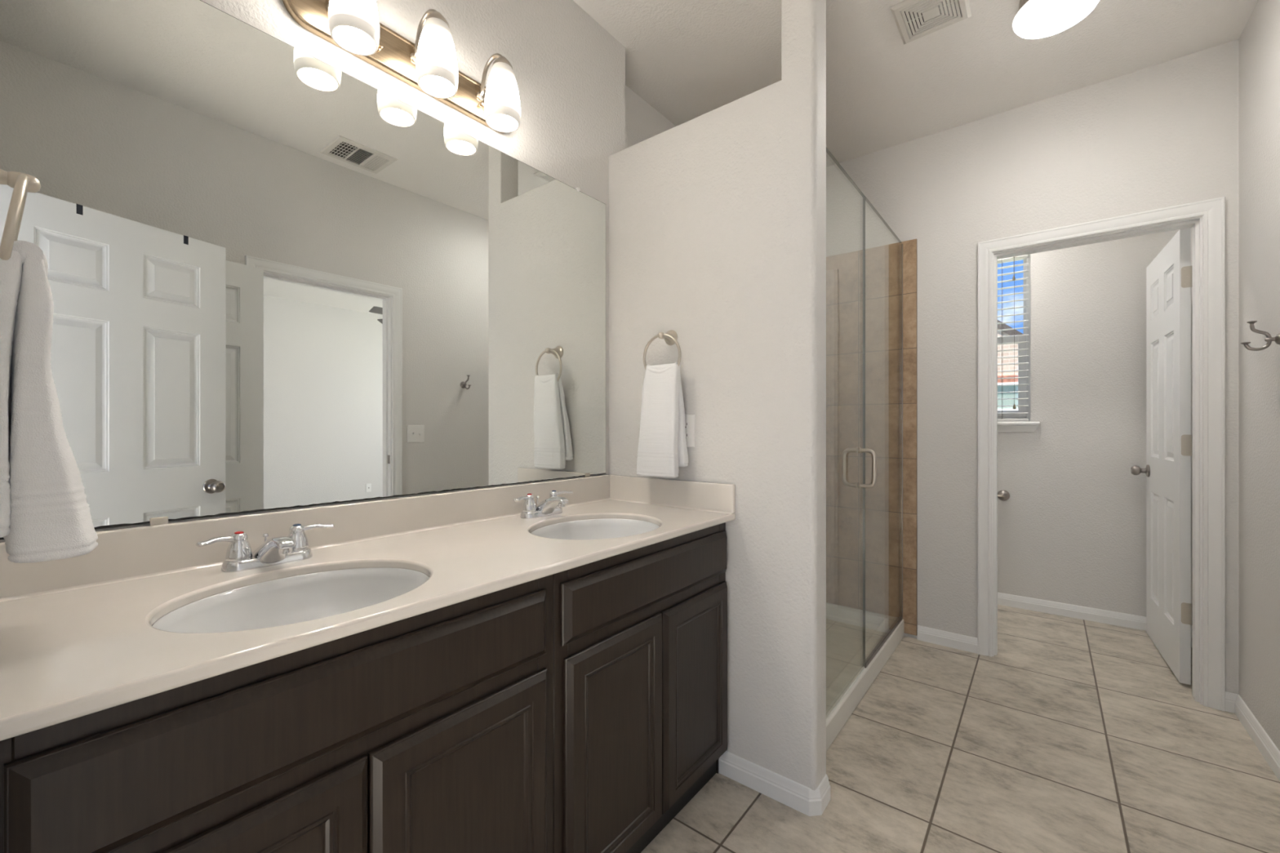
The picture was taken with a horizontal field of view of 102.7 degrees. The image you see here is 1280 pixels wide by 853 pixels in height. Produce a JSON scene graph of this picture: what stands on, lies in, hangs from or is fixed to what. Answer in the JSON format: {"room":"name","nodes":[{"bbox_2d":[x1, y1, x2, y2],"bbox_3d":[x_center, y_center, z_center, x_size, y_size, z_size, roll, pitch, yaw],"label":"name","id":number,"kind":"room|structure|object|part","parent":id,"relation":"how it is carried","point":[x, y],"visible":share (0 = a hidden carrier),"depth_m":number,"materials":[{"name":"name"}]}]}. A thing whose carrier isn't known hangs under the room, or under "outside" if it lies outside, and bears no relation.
{"room":"bathroom","nodes":[
{"label":"bathroom","id":0,"kind":"room"},
{"bbox_2d":[0,240,97,563],"bbox_3d":[-0.830,-0.034,0.696,0.196,0.411,0.122,0,0,38],"label":"hand towel","id":1,"kind":"object","parent":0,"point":[45,514],"visible":1,"depth_m":0.65,"materials":[{"name":"white fabric"}]},
{"bbox_2d":[0,0,625,542],"bbox_3d":[-1.587,-0.202,0.316,0.150,2.730,4.723,0,0,38],"label":"wall","id":2,"kind":"structure","parent":0,"point":[569,71],"depth_m":1.74,"materials":[{"name":"white paint"}]},
{"bbox_2d":[0,0,605,539],"bbox_3d":[-0.609,-0.345,1.418,0.010,1.077,1.528,0,0,38],"label":"mirror","id":3,"kind":"object","parent":2,"relation":"attached to","point":[277,279],"visible":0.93,"depth_m":1.16,"materials":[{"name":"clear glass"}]},
{"bbox_2d":[0,474,611,598],"bbox_3d":[-0.599,0.240,1.424,0.019,0.096,1.553,0,0,38],"label":"backsplash","id":4,"kind":"structure","parent":2,"relation":"attached to","point":[123,553],"depth_m":1.12,"materials":[{"name":"beige stone"}]},
{"bbox_2d":[282,0,520,133],"bbox_3d":[-0.553,-0.996,1.364,0.165,0.217,0.639,0,0,38],"label":"vanity light","id":5,"kind":"object","parent":2,"relation":"attached to","point":[428,65],"visible":1,"depth_m":1.33,"materials":[{"name":"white glass"}]},
{"bbox_3d":[-0.659,-0.974,1.181,0.104,0.171,0.104,0,0,38],"label":"lamp shade","id":6,"kind":"part","parent":5,"relation":"part of","materials":[{"name":"beige glass"}]},
{"bbox_3d":[-0.570,-1.045,1.368,0.104,0.119,0.026,0,0,29],"label":"arm","id":7,"kind":"part","parent":5,"relation":"part of","materials":[{"name":"silver metal"}]},
{"bbox_3d":[-0.531,-0.974,1.343,0.104,0.171,0.104,0,0,38],"label":"lamp shade","id":8,"kind":"part","parent":5,"relation":"part of","materials":[{"name":"beige glass"}]},
{"bbox_3d":[-0.442,-1.045,1.529,0.104,0.119,0.026,0,0,29],"label":"arm","id":9,"kind":"part","parent":5,"relation":"part of","materials":[{"name":"silver metal"}]},
{"bbox_3d":[-0.403,-0.974,1.504,0.104,0.171,0.104,0,0,38],"label":"lamp shade","id":10,"kind":"part","parent":5,"relation":"part of","materials":[{"name":"beige glass"}]},
{"bbox_2d":[625,84,675,148],"bbox_3d":[0.225,-0.202,2.817,0.120,2.730,1.795,0,0,38],"label":"wall","id":11,"kind":"structure","parent":0,"point":[643,122],"depth_m":2.44,"materials":[{"name":"white paint"}]},
{"bbox_2d":[636,361,688,477],"bbox_3d":[0.073,-0.021,1.818,0.192,0.399,0.086,0,0,38],"label":"hand towel","id":12,"kind":"object","parent":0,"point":[662,442],"visible":1,"depth_m":1.77,"materials":[{"name":"white fabric"}]},
{"bbox_2d":[608,0,826,791],"bbox_3d":[0.234,-0.202,1.826,0.826,2.730,0.110,0,0,38],"label":"wall partition","id":13,"kind":"structure","parent":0,"point":[717,217],"depth_m":1.65,"materials":[{"name":"white paint"}]},
{"bbox_2d":[643,329,681,369],"bbox_3d":[0.090,-0.254,1.822,0.164,0.185,0.076,0,0,38],"label":"towel ring","id":14,"kind":"object","parent":13,"relation":"attached to","point":[670,337],"visible":0.78,"depth_m":1.82,"materials":[{"name":"silver metal"}]},
{"bbox_2d":[684,413,695,447],"bbox_3d":[0.163,0.018,1.807,0.071,0.116,0.008,0,0,38],"label":"outlet","id":15,"kind":"object","parent":13,"relation":"attached to","point":[690,420],"visible":0.67,"depth_m":1.79,"materials":[{"name":"white plastic"}]},
{"bbox_2d":[684,421,689,429],"bbox_3d":[0.161,-0.002,1.805,0.033,0.027,0.002,0,0,38],"label":"receptacle","id":16,"kind":"object","parent":15,"relation":"attached to","point":[687,423],"depth_m":1.80,"materials":[{"name":"white plastic"}]},
{"bbox_2d":[685,432,689,439],"bbox_3d":[0.161,0.037,1.805,0.033,0.027,0.002,0,0,38],"label":"receptacle","id":17,"kind":"object","parent":15,"relation":"attached to","point":[687,434],"depth_m":1.80,"materials":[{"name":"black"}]},
{"bbox_2d":[718,751,830,816],"bbox_3d":[0.435,1.125,1.667,0.339,0.076,0.136,0,0,38],"label":"baseboard","id":18,"kind":"structure","parent":13,"relation":"attached to","point":[800,797],"depth_m":1.59,"materials":[{"name":"white paint"}]},
{"bbox_2d":[573,0,1257,167],"bbox_3d":[0.899,-1.607,1.865,2.360,0.080,4.340,0,0,38],"label":"ceiling","id":19,"kind":"structure","parent":0,"point":[688,60],"depth_m":2.15,"materials":[{"name":"white paint"}]},
{"bbox_2d":[890,0,971,44],"bbox_3d":[1.099,-1.560,1.931,0.233,0.014,0.233,0,0,38],"label":"ceiling vent","id":20,"kind":"object","parent":19,"relation":"in","point":[914,20],"visible":1,"depth_m":1.94,"materials":[{"name":"white paint"}]},
{"bbox_2d":[1012,0,1099,39],"bbox_3d":[1.497,-1.512,1.844,0.252,0.110,0.252,0,0,38],"label":"ceiling light","id":21,"kind":"object","parent":19,"relation":"attached to","point":[1034,19],"visible":1,"depth_m":1.83,"materials":[{"name":"white glass"}]},
{"bbox_2d":[640,604,1279,852],"bbox_3d":[0.876,1.194,1.884,2.300,0.060,4.340,0,0,38],"label":"floor","id":22,"kind":"structure","parent":0,"point":[1078,735],"depth_m":1.75,"materials":[{"name":"tile"}]},
{"bbox_2d":[0,574,553,852],"bbox_3d":[-0.629,0.737,0.960,0.542,0.852,0.788,0,0,38],"label":"vanity cabinet","id":23,"kind":"object","parent":22,"relation":"on","point":[432,731],"visible":0.76,"depth_m":0.76,"materials":[{"name":"brown wood"}]},
{"bbox_3d":[-0.534,0.796,0.659,0.019,0.560,0.356,0,0,38],"label":"cabinet door","id":24,"kind":"part","parent":23,"relation":"part of","materials":[{"name":"brown wood"}]},
{"bbox_2d":[0,474,735,741],"bbox_3d":[-0.386,0.251,1.255,0.562,0.117,1.553,0,0,38],"label":"countertop","id":25,"kind":"structure","parent":23,"relation":"on","point":[78,638],"depth_m":0.96,"materials":[{"name":"beige stone"}]},
{"bbox_2d":[195,524,334,573],"bbox_3d":[-0.745,0.251,1.048,0.140,0.075,0.240,0,0,38],"label":"faucet","id":26,"kind":"object","parent":25,"relation":"on","point":[239,557],"visible":1,"depth_m":1.03,"materials":[{"name":"silver metal"}]},
{"bbox_3d":[-0.823,0.243,1.014,0.046,0.053,0.091,0,0,38],"label":"handle","id":27,"kind":"part","parent":26,"relation":"part of","materials":[{"name":"silver metal"}]},
{"bbox_3d":[-0.795,0.249,1.087,0.011,0.042,0.011,0,0,38],"label":"lift rod","id":28,"kind":"part","parent":26,"relation":"part of","materials":[{"name":"silver metal"}]},
{"bbox_3d":[-0.741,0.255,1.046,0.131,0.064,0.058,0,0,37],"label":"spout","id":29,"kind":"part","parent":26,"relation":"part of","materials":[{"name":"silver metal"}]},
{"bbox_3d":[-0.730,0.243,1.131,0.046,0.053,0.091,0,0,38],"label":"handle","id":30,"kind":"part","parent":26,"relation":"part of","materials":[{"name":"silver metal"}]},
{"bbox_2d":[151,567,429,633],"bbox_3d":[-0.588,0.382,0.911,0.381,0.152,0.448,0,0,38],"label":"undermount sink","id":31,"kind":"object","parent":25,"relation":"in","point":[313,596],"visible":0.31,"depth_m":1.03,"materials":[{"name":"white ceramic"}]},
{"bbox_2d":[513,490,573,519],"bbox_3d":[-0.284,0.251,1.629,0.140,0.075,0.240,0,0,38],"label":"faucet","id":32,"kind":"object","parent":25,"relation":"on","point":[553,505],"visible":1,"depth_m":1.61,"materials":[{"name":"silver metal"}]},
{"bbox_3d":[-0.362,0.243,1.595,0.046,0.053,0.091,0,0,38],"label":"handle","id":33,"kind":"part","parent":32,"relation":"part of","materials":[{"name":"silver metal"}]},
{"bbox_3d":[-0.281,0.255,1.625,0.131,0.064,0.058,0,0,40],"label":"spout","id":34,"kind":"part","parent":32,"relation":"part of","materials":[{"name":"silver metal"}]},
{"bbox_3d":[-0.269,0.243,1.712,0.046,0.053,0.091,0,0,38],"label":"handle","id":35,"kind":"part","parent":32,"relation":"part of","materials":[{"name":"silver metal"}]},
{"bbox_2d":[531,518,659,539],"bbox_3d":[-0.125,0.382,1.494,0.381,0.152,0.448,0,0,38],"label":"undermount sink","id":36,"kind":"object","parent":25,"relation":"in","point":[606,528],"visible":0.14,"depth_m":1.66,"materials":[{"name":"white ceramic"}]},
{"bbox_3d":[-0.309,0.796,0.944,0.019,0.560,0.362,0,0,38],"label":"cabinet door","id":37,"kind":"part","parent":23,"relation":"part of","materials":[{"name":"brown wood"}]},
{"bbox_2d":[553,522,727,852],"bbox_3d":[-0.147,0.737,1.569,0.542,0.852,0.762,0,0,38],"label":"vanity cabinet","id":38,"kind":"object","parent":22,"relation":"on","point":[640,635],"visible":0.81,"depth_m":1.32,"materials":[{"name":"brown wood"}]},
{"bbox_3d":[-0.051,0.796,1.269,0.019,0.560,0.360,0,0,38],"label":"cabinet door","id":39,"kind":"part","parent":38,"relation":"part of","materials":[{"name":"brown wood"}]},
{"bbox_3d":[0.060,0.416,1.409,0.019,0.138,0.732,0,0,38],"label":"drawer","id":40,"kind":"part","parent":38,"relation":"part of","materials":[{"name":"brown wood"}]},
{"bbox_3d":[0.176,0.796,1.555,0.019,0.560,0.358,0,0,38],"label":"cabinet door","id":41,"kind":"part","parent":38,"relation":"part of","materials":[{"name":"brown wood"}]},
{"bbox_2d":[826,602,904,751],"bbox_3d":[0.651,1.113,2.522,0.890,0.100,1.473,0,0,38],"label":"shower pan","id":42,"kind":"object","parent":22,"relation":"on","point":[844,624],"visible":0.18,"depth_m":2.49,"materials":[{"name":"white plastic"}]},
{"bbox_2d":[826,146,876,719],"bbox_3d":[0.757,0.028,1.963,0.142,2.069,0.726,0,0,38],"label":"shower door","id":43,"kind":"structure","parent":42,"relation":"on","point":[864,450],"depth_m":2.24,"materials":[{"name":"clear glass"}]},
{"bbox_3d":[0.933,0.179,2.185,0.142,0.174,0.024,0,0,38],"label":"handle","id":44,"kind":"part","parent":43,"relation":"part of","materials":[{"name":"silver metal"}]},
{"bbox_2d":[862,196,902,668],"bbox_3d":[1.215,0.028,2.540,0.014,2.073,0.742,0,0,38],"label":"glass panel","id":45,"kind":"object","parent":42,"relation":"on","point":[882,641],"visible":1,"depth_m":2.82,"materials":[{"name":"glass"}]},
{"bbox_2d":[826,39,1239,694],"bbox_3d":[1.627,-0.202,2.778,2.126,2.730,0.115,0,0,38],"label":"wall","id":46,"kind":"structure","parent":0,"point":[1166,134],"depth_m":2.57,"materials":[{"name":"white paint"}]},
{"bbox_2d":[826,238,917,635],"bbox_3d":[1.137,0.062,3.086,0.952,2.163,0.012,0,0,38],"label":"tiled wall","id":47,"kind":"structure","parent":46,"relation":"attached to","point":[844,272],"depth_m":2.93,"materials":[{"name":"beige tile"}]},
{"bbox_2d":[917,625,977,653],"bbox_3d":[1.623,1.125,2.700,0.285,0.076,0.013,0,0,38],"label":"baseboard","id":48,"kind":"structure","parent":46,"relation":"attached to","point":[963,642],"depth_m":2.69,"materials":[{"name":"white paint"}]},
{"bbox_2d":[977,196,1225,711],"bbox_3d":[2.097,0.115,2.405,0.845,2.098,0.152,0,0,38],"label":"trim","id":49,"kind":"structure","parent":46,"relation":"attached to","point":[1206,218],"depth_m":2.16,"materials":[{"name":"white paint"}]},
{"bbox_2d":[997,227,1186,617],"bbox_3d":[2.350,-0.202,3.409,1.776,2.730,0.117,0,0,38],"label":"wall","id":50,"kind":"structure","parent":0,"point":[1072,524],"depth_m":3.08,"materials":[{"name":"white paint"}]},
{"bbox_2d":[997,490,1009,500],"bbox_3d":[2.286,0.452,3.332,0.194,0.068,0.084,0,0,38],"label":"paper holder","id":51,"kind":"object","parent":50,"relation":"attached to","point":[1002,495],"visible":0.77,"depth_m":3.31,"materials":[{"name":"silver metal"}]},
{"bbox_2d":[997,253,1039,431],"bbox_3d":[2.254,-0.543,3.454,0.698,1.166,0.162,0,0,38],"label":"window","id":52,"kind":"structure","parent":50,"relation":"in","point":[1002,426],"depth_m":3.32,"materials":[{"name":"white paint"}]},
{"bbox_3d":[2.298,-0.828,3.510,0.564,0.553,0.016,0,0,38],"label":"sash","id":53,"kind":"part","parent":52,"relation":"part of","materials":[{"name":"white paint"}]},
{"bbox_3d":[2.286,-0.324,3.495,0.564,0.535,0.017,0,0,38],"label":"sash","id":54,"kind":"part","parent":52,"relation":"part of","materials":[{"name":"white paint"}]},
{"bbox_2d":[997,254,1028,421],"bbox_3d":[2.254,-0.578,3.454,0.584,1.090,0.067,0,0,38],"label":"window blind","id":55,"kind":"object","parent":52,"relation":"attached to","point":[1024,256],"visible":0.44,"depth_m":3.32,"materials":[{"name":"white plastic"}]},
{"bbox_3d":[2.379,-0.569,3.363,0.002,1.048,0.055,0,0,38],"label":"ladder cord","id":56,"kind":"part","parent":55,"relation":"part of","materials":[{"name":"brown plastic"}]},
{"bbox_3d":[2.257,-1.103,3.459,0.584,0.040,0.052,0,0,38],"label":"head rail","id":57,"kind":"part","parent":55,"relation":"part of","materials":[{"name":"white plastic"}]},
{"bbox_3d":[2.257,-0.040,3.459,0.584,0.014,0.050,0,0,38],"label":"rail","id":58,"kind":"part","parent":55,"relation":"part of","materials":[{"name":"white plastic"}]},
{"bbox_3d":[2.411,-0.620,3.297,0.002,0.965,0.003,0,0,38],"label":"lift cord","id":59,"kind":"part","parent":55,"relation":"part of","materials":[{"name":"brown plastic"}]},
{"bbox_2d":[997,592,1191,647],"bbox_3d":[2.096,1.125,3.008,1.676,0.076,0.828,0,0,38],"label":"baseboard","id":60,"kind":"structure","parent":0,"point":[1127,620],"depth_m":3.10,"materials":[{"name":"white paint"}]},
{"bbox_2d":[1130,227,1191,684],"bbox_3d":[2.631,0.136,2.559,0.175,2.032,0.700,0,0,36],"label":"door","id":61,"kind":"structure","parent":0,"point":[1167,470],"depth_m":2.44,"materials":[{"name":"white paint"}]},
{"bbox_3d":[2.758,0.246,2.824,0.070,0.068,0.068,0,0,36],"label":"knob","id":62,"kind":"part","parent":61,"relation":"part of","materials":[{"name":"silver metal"}]},
{"bbox_2d":[1191,0,1279,751],"bbox_3d":[1.779,-0.202,1.167,0.114,2.730,4.340,0,0,38],"label":"wall","id":63,"kind":"structure","parent":0,"point":[1260,39],"depth_m":1.87,"materials":[{"name":"white paint"}]},
{"bbox_2d":[1225,691,1279,781],"bbox_3d":[1.954,1.125,1.511,0.040,0.076,1.464,0,0,38],"label":"baseboard","id":64,"kind":"structure","parent":63,"relation":"attached to","point":[1234,704],"depth_m":1.88,"materials":[{"name":"white paint"}]},
{"bbox_2d":[1240,320,1279,351],"bbox_3d":[2.075,-0.302,1.708,0.094,0.102,0.049,0,0,38],"label":"robe hook","id":65,"kind":"object","parent":63,"relation":"attached to","point":[1268,339],"visible":1,"depth_m":1.71,"materials":[{"name":"silver metal"}]},
{"bbox_3d":[-0.352,-0.202,0.161,1.976,2.730,0.115,0,0,38],"label":"wall","id":66,"kind":"structure","parent":0,"visible":0},
{"bbox_2d":[0,168,40,260],"bbox_3d":[-0.857,-0.270,0.683,0.164,0.183,0.076,0,0,38],"label":"towel ring","id":67,"kind":"object","parent":66,"relation":"attached to","point":[22,184],"visible":0.83,"depth_m":0.65,"materials":[{"name":"silver metal"}]},
{"label":"outside","id":68,"kind":"structure","parent":0,"visible":0},
{"bbox_3d":[10.097,1.513,11.711,20.000,0.100,21.100,0,0,38],"label":"ground","id":69,"kind":"structure","parent":68,"visible":0},
{"bbox_2d":[997,320,1022,410],"bbox_3d":[8.040,-0.361,11.853,12.800,3.650,6.635,0,0,38],"label":"neighbor house","id":70,"kind":"structure","parent":69,"relation":"on","point":[1010,332],"depth_m":8.93,"materials":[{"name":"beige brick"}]},
{"bbox_3d":[5.993,-0.026,9.271,1.800,1.380,0.016,0,0,38],"label":"pane","id":71,"kind":"part","parent":70,"relation":"part of","materials":[{"name":"grey"}]},
{"bbox_3d":[6.364,-1.252,9.739,4.300,1.870,1.230,0,0,38],"label":"gable trim","id":72,"kind":"part","parent":70,"relation":"part of","materials":[{"name":"brown"}]}
]}

